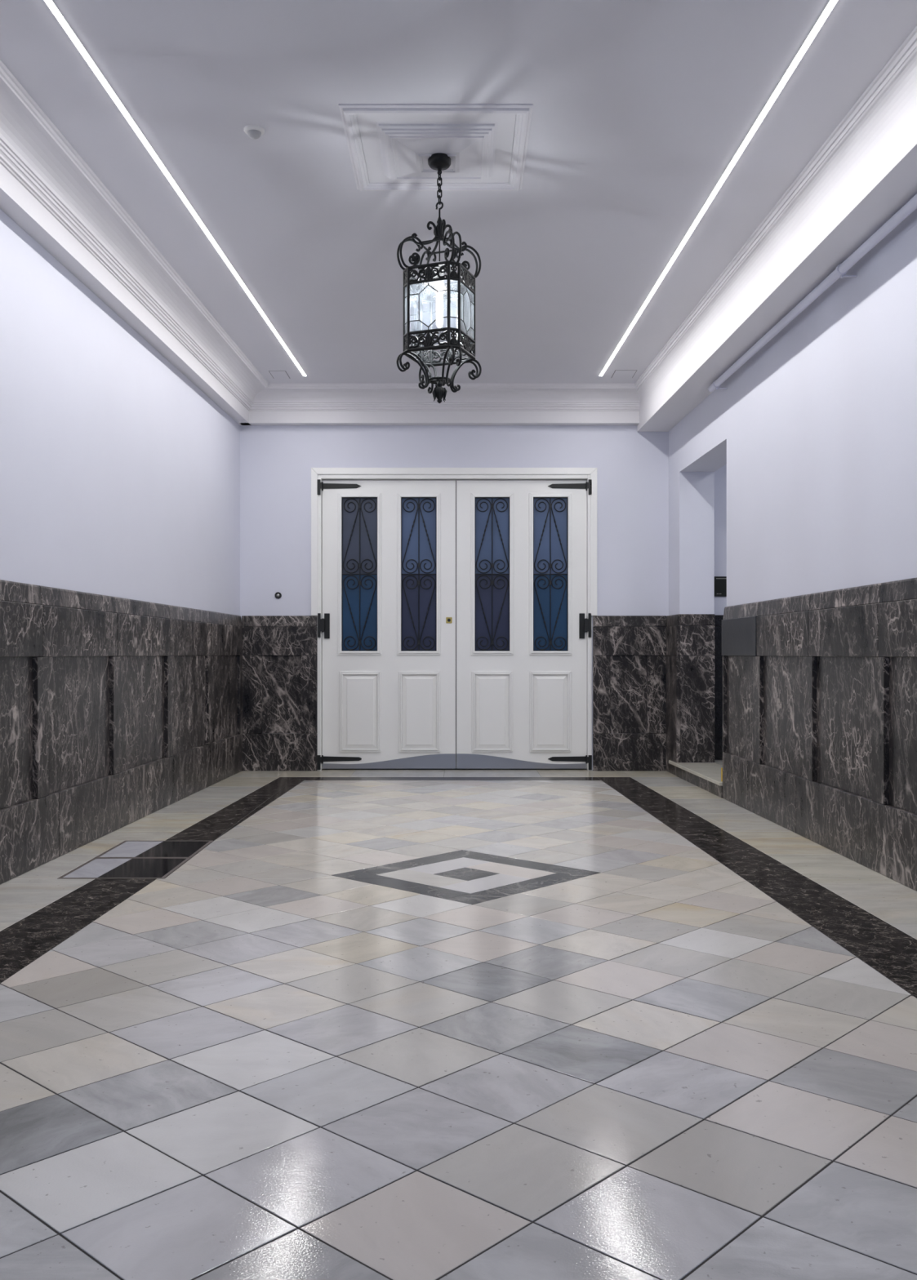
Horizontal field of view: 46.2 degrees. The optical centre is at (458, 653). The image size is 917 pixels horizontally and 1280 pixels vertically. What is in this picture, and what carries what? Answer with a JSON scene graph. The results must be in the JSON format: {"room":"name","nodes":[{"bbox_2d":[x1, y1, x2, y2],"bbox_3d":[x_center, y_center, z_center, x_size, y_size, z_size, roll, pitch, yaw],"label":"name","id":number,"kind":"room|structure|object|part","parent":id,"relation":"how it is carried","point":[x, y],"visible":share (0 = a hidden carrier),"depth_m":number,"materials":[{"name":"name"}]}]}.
{"room":"lobby","nodes":[
{"label":"lobby","id":0,"kind":"room"},
{"bbox_2d":[0,208,239,657],"bbox_3d":[-2.220,-0.632,3.750,0.250,3.516,11.914,0,0,2],"label":"wall","id":1,"kind":"structure","parent":0,"point":[120,476],"depth_m":6.04,"materials":[{"name":"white paint"}]},
{"bbox_2d":[0,579,242,884],"bbox_3d":[-2.085,0.347,3.597,0.030,1.356,11.599,0,0,2],"label":"wainscot","id":2,"kind":"structure","parent":1,"relation":"attached to","point":[100,735],"depth_m":6.02,"materials":[{"name":"black stone"}]},
{"bbox_3d":[-2.062,0.357,4.707,0.006,0.683,0.906,0,0,2],"label":"recessed panel","id":3,"kind":"part","parent":2,"relation":"part of","materials":[{"name":"black stone"}]},
{"bbox_3d":[-2.029,0.357,5.742,0.006,0.683,0.906,0,0,2],"label":"recessed panel","id":4,"kind":"part","parent":2,"relation":"part of","materials":[{"name":"black stone"}]},
{"bbox_3d":[-1.996,0.357,6.777,0.006,0.683,0.906,0,0,2],"label":"recessed panel","id":5,"kind":"part","parent":2,"relation":"part of","materials":[{"name":"black stone"}]},
{"bbox_3d":[-1.964,0.357,7.812,0.006,0.683,0.906,0,0,2],"label":"recessed panel","id":6,"kind":"part","parent":2,"relation":"part of","materials":[{"name":"black stone"}]},
{"bbox_3d":[-1.931,0.357,8.848,0.006,0.683,0.906,0,0,2],"label":"recessed panel","id":7,"kind":"part","parent":2,"relation":"part of","materials":[{"name":"black stone"}]},
{"bbox_2d":[0,59,268,425],"bbox_3d":[-1.951,-2.146,3.610,0.336,0.291,11.636,0,0,2],"label":"crown molding","id":8,"kind":"structure","parent":1,"relation":"attached to","point":[46,188],"depth_m":5.69,"materials":[{"name":"white paint"}]},
{"bbox_2d":[240,425,668,770],"bbox_3d":[-0.172,-0.632,9.552,4.030,3.516,0.250,0,0,0],"label":"wall","id":9,"kind":"structure","parent":0,"point":[277,462],"depth_m":9.43,"materials":[{"name":"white paint"}]},
{"bbox_2d":[274,591,281,598],"bbox_3d":[-1.581,-0.510,9.420,0.058,0.058,0.014,0,0,0],"label":"button","id":10,"kind":"object","parent":9,"relation":"attached to","point":[277,595],"visible":1,"depth_m":9.42,"materials":[{"name":"black"}]},
{"bbox_2d":[241,615,317,770],"bbox_3d":[-1.567,0.347,9.412,0.662,1.356,0.030,0,0,0],"label":"wainscot","id":11,"kind":"structure","parent":9,"relation":"attached to","point":[280,652],"depth_m":9.40,"materials":[{"name":"black stone"}]},
{"bbox_3d":[-1.551,0.357,9.424,0.335,0.683,0.006,0,0,0],"label":"recessed panel","id":12,"kind":"part","parent":11,"relation":"part of","materials":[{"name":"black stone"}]},
{"bbox_2d":[316,479,455,769],"bbox_3d":[-0.631,-0.255,9.460,1.212,2.544,0.110,0,0,0],"label":"door","id":13,"kind":"structure","parent":9,"relation":"in","point":[387,625],"depth_m":9.47,"materials":[{"name":"white paint"}]},
{"bbox_2d":[342,497,377,650],"bbox_3d":[-0.871,-0.700,9.482,0.315,1.355,0.013,0,0,0],"label":"iron grille","id":14,"kind":"object","parent":13,"relation":"attached to","point":[359,514],"depth_m":9.49,"materials":[{"name":"black metal"}]},
{"bbox_3d":[-0.865,0.512,9.461,0.299,0.648,0.016,0,0,0],"label":"raised panel","id":15,"kind":"part","parent":13,"relation":"part of","materials":[{"name":"white paint"}]},
{"bbox_3d":[-0.871,-0.361,9.495,0.313,0.675,0.006,0,0,0],"label":"glass pane","id":16,"kind":"part","parent":13,"relation":"part of","materials":[{"name":"blue glass"}]},
{"bbox_3d":[-0.871,-1.038,9.495,0.313,0.675,0.006,0,0,0],"label":"glass pane","id":17,"kind":"part","parent":13,"relation":"part of","materials":[{"name":"blue glass"}]},
{"bbox_3d":[-0.865,0.512,9.459,0.367,0.716,0.023,0,0,0],"label":"panel moulding","id":18,"kind":"part","parent":13,"relation":"part of","materials":[{"name":"white paint"}]},
{"bbox_3d":[-0.612,0.947,9.468,1.170,0.130,0.004,0,0,0],"label":"kick plate","id":19,"kind":"part","parent":13,"relation":"part of","materials":[{"name":"silver metal"}]},
{"bbox_2d":[400,497,436,650],"bbox_3d":[-0.349,-0.700,9.482,0.312,1.355,0.013,0,0,0],"label":"iron grille","id":20,"kind":"object","parent":13,"relation":"attached to","point":[418,514],"depth_m":9.49,"materials":[{"name":"black metal"}]},
{"bbox_3d":[-0.349,-0.361,9.495,0.310,0.675,0.006,0,0,0],"label":"glass pane","id":21,"kind":"part","parent":13,"relation":"part of","materials":[{"name":"blue glass"}]},
{"bbox_3d":[-0.349,-1.038,9.495,0.310,0.675,0.006,0,0,0],"label":"glass pane","id":22,"kind":"part","parent":13,"relation":"part of","materials":[{"name":"blue glass"}]},
{"bbox_3d":[-0.343,0.512,9.459,0.368,0.716,0.023,0,0,0],"label":"panel moulding","id":23,"kind":"part","parent":13,"relation":"part of","materials":[{"name":"white paint"}]},
{"bbox_3d":[-0.343,0.512,9.461,0.300,0.648,0.016,0,0,0],"label":"raised panel","id":24,"kind":"part","parent":13,"relation":"part of","materials":[{"name":"white paint"}]},
{"bbox_3d":[-0.084,-0.293,9.467,0.052,0.052,0.006,0,0,0],"label":"lock plate","id":25,"kind":"part","parent":13,"relation":"part of","materials":[{"name":"gold metal"}]},
{"bbox_2d":[240,383,639,425],"bbox_3d":[-0.067,-2.146,9.279,3.660,0.291,0.336,0,0,0],"label":"crown molding","id":26,"kind":"structure","parent":9,"relation":"attached to","point":[278,404],"depth_m":9.29,"materials":[{"name":"white paint"}]},
{"bbox_2d":[311,467,596,770],"bbox_3d":[-0.038,-0.300,9.537,2.506,2.653,0.265,0,0,0],"label":"door frame","id":27,"kind":"structure","parent":9,"relation":"attached to","point":[322,473],"depth_m":9.42,"materials":[{"name":"white paint"}]},
{"bbox_3d":[-0.038,-0.979,9.416,2.506,1.296,0.022,0,0,0],"label":"casing","id":28,"kind":"part","parent":27,"relation":"part of","materials":[{"name":"white paint"}]},
{"bbox_2d":[456,479,591,769],"bbox_3d":[0.575,-0.255,9.483,1.188,2.544,0.110,0,0,2],"label":"door","id":29,"kind":"structure","parent":9,"relation":"in","point":[522,624],"depth_m":9.47,"materials":[{"name":"white paint"}]},
{"bbox_3d":[0.297,0.512,9.461,0.295,0.648,0.016,0,0,0],"label":"raised panel","id":30,"kind":"part","parent":29,"relation":"part of","materials":[{"name":"white paint"}]},
{"bbox_3d":[0.297,-0.361,9.495,0.305,0.675,0.006,0,0,0],"label":"glass pane","id":31,"kind":"part","parent":29,"relation":"part of","materials":[{"name":"blue glass"}]},
{"bbox_3d":[0.297,-1.038,9.495,0.305,0.675,0.006,0,0,0],"label":"glass pane","id":32,"kind":"part","parent":29,"relation":"part of","materials":[{"name":"blue glass"}]},
{"bbox_3d":[0.297,0.512,9.459,0.363,0.716,0.023,0,0,0],"label":"panel moulding","id":33,"kind":"part","parent":29,"relation":"part of","materials":[{"name":"white paint"}]},
{"bbox_2d":[475,497,509,650],"bbox_3d":[0.297,-0.700,9.482,0.307,1.355,0.013,0,0,0],"label":"iron grille","id":34,"kind":"object","parent":29,"relation":"attached to","point":[491,513],"depth_m":9.49,"materials":[{"name":"black metal"}]},
{"bbox_3d":[0.555,0.947,9.468,1.142,0.130,0.004,0,0,0],"label":"kick plate","id":35,"kind":"part","parent":29,"relation":"part of","materials":[{"name":"silver metal"}]},
{"bbox_3d":[0.809,0.512,9.461,0.300,0.648,0.016,0,0,0],"label":"raised panel","id":36,"kind":"part","parent":29,"relation":"part of","materials":[{"name":"white paint"}]},
{"bbox_3d":[0.809,0.512,9.459,0.368,0.716,0.023,0,0,0],"label":"panel moulding","id":37,"kind":"part","parent":29,"relation":"part of","materials":[{"name":"white paint"}]},
{"bbox_2d":[533,497,567,650],"bbox_3d":[0.811,-0.700,9.482,0.306,1.355,0.013,0,0,0],"label":"iron grille","id":38,"kind":"object","parent":29,"relation":"attached to","point":[549,513],"depth_m":9.49,"materials":[{"name":"black metal"}]},
{"bbox_3d":[0.811,-0.361,9.495,0.304,0.675,0.006,0,0,0],"label":"glass pane","id":39,"kind":"part","parent":29,"relation":"part of","materials":[{"name":"blue glass"}]},
{"bbox_3d":[0.811,-1.038,9.495,0.304,0.675,0.006,0,0,0],"label":"glass pane","id":40,"kind":"part","parent":29,"relation":"part of","materials":[{"name":"blue glass"}]},
{"bbox_2d":[592,615,666,770],"bbox_3d":[1.500,0.347,9.412,0.645,1.356,0.030,0,0,0],"label":"wainscot","id":41,"kind":"structure","parent":9,"relation":"attached to","point":[629,651],"depth_m":9.40,"materials":[{"name":"black stone"}]},
{"bbox_3d":[1.490,0.357,9.424,0.321,0.683,0.006,0,0,0],"label":"recessed panel","id":42,"kind":"part","parent":41,"relation":"part of","materials":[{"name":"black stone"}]},
{"bbox_2d":[666,613,723,775],"bbox_3d":[2.779,0.347,9.211,1.932,1.355,0.418,0,0,0],"label":"wainscot","id":43,"kind":"structure","parent":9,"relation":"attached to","point":[694,657],"depth_m":9.00,"materials":[{"name":"black stone"}]},
{"bbox_2d":[0,768,916,1279],"bbox_3d":[-0.181,1.076,3.650,4.839,0.101,12.100,0,0,0],"label":"floor","id":44,"kind":"structure","parent":0,"point":[384,1024],"depth_m":2.81,"materials":[{"name":"tile"}]},
{"bbox_2d":[57,857,190,878],"bbox_3d":[-1.587,1.029,5.149,0.486,0.007,0.494,0,0,0],"label":"access cover","id":45,"kind":"object","parent":44,"relation":"in","point":[95,868],"visible":1,"depth_m":5.14,"materials":[{"name":"grey stone"}]},
{"bbox_2d":[93,840,213,857],"bbox_3d":[-1.587,1.029,5.646,0.486,0.007,0.494,0,0,0],"label":"access cover","id":46,"kind":"object","parent":44,"relation":"in","point":[126,849],"visible":1,"depth_m":5.63,"materials":[{"name":"grey stone"}]},
{"bbox_2d":[668,760,722,797],"bbox_3d":[1.994,0.970,8.418,0.340,0.113,1.575,0,0,-2],"label":"marble step","id":47,"kind":"structure","parent":44,"relation":"on","point":[705,775],"depth_m":8.37,"materials":[{"name":"stone"}]},
{"bbox_2d":[720,767,722,782],"bbox_3d":[1.882,0.864,7.661,0.008,0.096,0.046,0,0,0],"label":"marker","id":48,"kind":"object","parent":47,"relation":"on","point":[721,767],"visible":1,"depth_m":7.68,"materials":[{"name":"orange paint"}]},
{"bbox_2d":[0,0,916,383],"bbox_3d":[0.000,-2.350,3.650,5.200,0.120,12.100,0,0,0],"label":"ceiling","id":49,"kind":"structure","parent":0,"point":[641,108],"depth_m":4.79,"materials":[{"name":"white paint"}]},
{"bbox_2d":[43,0,306,376],"bbox_3d":[-1.381,-2.288,5.480,0.030,0.003,6.773,0,0,2],"label":"recessed light","id":50,"kind":"object","parent":49,"relation":"in","point":[51,5],"visible":1,"depth_m":4.90,"materials":[{"name":"white plastic"}]},
{"bbox_2d":[243,124,264,139],"bbox_3d":[-0.893,-2.271,4.700,0.090,0.038,0.090,0,0,0],"label":"sensor","id":51,"kind":"object","parent":49,"relation":"attached to","point":[253,131],"visible":1,"depth_m":4.68,"materials":[{"name":"white plastic"}]},
{"bbox_2d":[268,370,289,378],"bbox_3d":[-1.470,-2.289,8.828,0.138,0.002,0.244,0,0,0],"label":"ceiling access panel","id":52,"kind":"object","parent":49,"relation":"attached to","point":[275,374],"visible":1,"depth_m":8.82,"materials":[{"name":"white paint"}]},
{"bbox_2d":[338,104,533,191],"bbox_3d":[-0.094,-2.256,4.885,0.810,0.068,0.810,0,0,0],"label":"ceiling rose","id":53,"kind":"object","parent":49,"relation":"attached to","point":[397,142],"visible":0.88,"depth_m":4.77,"materials":[{"name":"white paint"}]},
{"bbox_2d":[396,153,481,403],"bbox_3d":[-0.085,-1.676,4.832,0.310,1.104,0.310,0,0,21],"label":"hanging lantern","id":54,"kind":"object","parent":53,"relation":"hanging from","point":[414,340],"visible":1,"depth_m":4.79,"materials":[{"name":"black metal"}]},
{"bbox_3d":[-0.230,-1.523,4.767,0.003,0.212,0.040,0,0,-24],"label":"glass panel","id":55,"kind":"part","parent":54,"relation":"part of","materials":[{"name":"clear glass"}]},
{"bbox_3d":[-0.206,-1.523,4.879,0.003,0.212,0.180,0,0,21],"label":"glass panel","id":56,"kind":"part","parent":54,"relation":"part of","materials":[{"name":"clear glass"}]},
{"bbox_3d":[-0.085,-1.520,4.832,0.275,0.378,0.275,0,0,21],"label":"frame","id":57,"kind":"part","parent":54,"relation":"part of","materials":[{"name":"black metal"}]},
{"bbox_3d":[-0.085,-1.542,4.832,0.030,0.156,0.030,0,0,21],"label":"bulb","id":58,"kind":"part","parent":54,"relation":"part of","materials":[{"name":"white glass"}]},
{"bbox_3d":[-0.085,-1.924,4.832,0.040,0.130,0.039,0,0,21],"label":"crown stem","id":59,"kind":"part","parent":54,"relation":"part of","materials":[{"name":"black metal"}]},
{"bbox_3d":[0.036,-1.523,4.785,0.003,0.212,0.180,0,0,21],"label":"glass panel","id":60,"kind":"part","parent":54,"relation":"part of","materials":[{"name":"clear glass"}]},
{"bbox_2d":[611,369,636,377],"bbox_3d":[1.356,-2.289,8.808,0.177,0.002,0.244,0,0,0],"label":"ceiling access panel","id":61,"kind":"object","parent":49,"relation":"attached to","point":[618,373],"visible":1,"depth_m":8.78,"materials":[{"name":"white paint"}]},
{"bbox_2d":[598,0,838,376],"bbox_3d":[1.268,-2.288,5.480,0.030,0.003,6.772,0,0,-2],"label":"recessed light","id":62,"kind":"object","parent":49,"relation":"in","point":[831,4],"visible":1,"depth_m":4.90,"materials":[{"name":"white plastic"}]},
{"bbox_2d":[714,760,722,765],"bbox_3d":[3.022,1.020,7.950,1.750,0.212,3.000,0,0,0],"label":"floor","id":63,"kind":"structure","parent":0,"point":[717,762],"depth_m":9.05,"materials":[{"name":"stone"}]},
{"bbox_2d":[668,208,916,657],"bbox_3d":[3.063,-0.632,3.780,2.054,3.516,11.917,0,0,-2],"label":"wall","id":64,"kind":"structure","parent":0,"point":[815,434],"depth_m":5.95,"materials":[{"name":"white paint"}]},
{"bbox_2d":[714,576,726,596],"bbox_3d":[2.252,-0.577,9.248,0.134,0.172,0.012,0,0,0],"label":"card reader","id":65,"kind":"object","parent":64,"relation":"attached to","point":[720,582],"visible":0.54,"depth_m":9.24,"materials":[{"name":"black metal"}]},
{"bbox_2d":[634,26,916,431],"bbox_3d":[1.871,-2.118,3.612,0.380,0.346,11.645,0,0,-2],"label":"crown molding","id":66,"kind":"structure","parent":64,"relation":"attached to","point":[864,172],"depth_m":5.36,"materials":[{"name":"white paint"}]},
{"bbox_2d":[707,194,916,391],"bbox_3d":[2.018,-1.905,2.783,0.104,0.070,9.971,0,0,-2],"label":"conduit pipe","id":67,"kind":"object","parent":64,"relation":"attached to","point":[906,210],"visible":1,"depth_m":5.50,"materials":[{"name":"white metal"}]},
{"bbox_2d":[721,577,916,890],"bbox_3d":[2.056,0.347,2.717,0.036,1.356,9.839,0,0,-2],"label":"wainscot","id":68,"kind":"structure","parent":64,"relation":"attached to","point":[820,739],"depth_m":5.64,"materials":[{"name":"black stone"}]},
{"bbox_3d":[1.913,0.357,7.263,0.006,0.683,0.676,0,0,-2],"label":"recessed panel","id":69,"kind":"part","parent":68,"relation":"part of","materials":[{"name":"black stone"}]},
{"bbox_3d":[1.943,0.357,6.397,0.006,0.683,0.776,0,0,-2],"label":"recessed panel","id":70,"kind":"part","parent":68,"relation":"part of","materials":[{"name":"black stone"}]},
{"bbox_3d":[1.974,0.357,5.487,0.006,0.683,0.776,0,0,-2],"label":"recessed panel","id":71,"kind":"part","parent":68,"relation":"part of","materials":[{"name":"black stone"}]},
{"bbox_3d":[2.005,0.357,4.577,0.006,0.683,0.776,0,0,-2],"label":"recessed panel","id":72,"kind":"part","parent":68,"relation":"part of","materials":[{"name":"black stone"}]}
]}

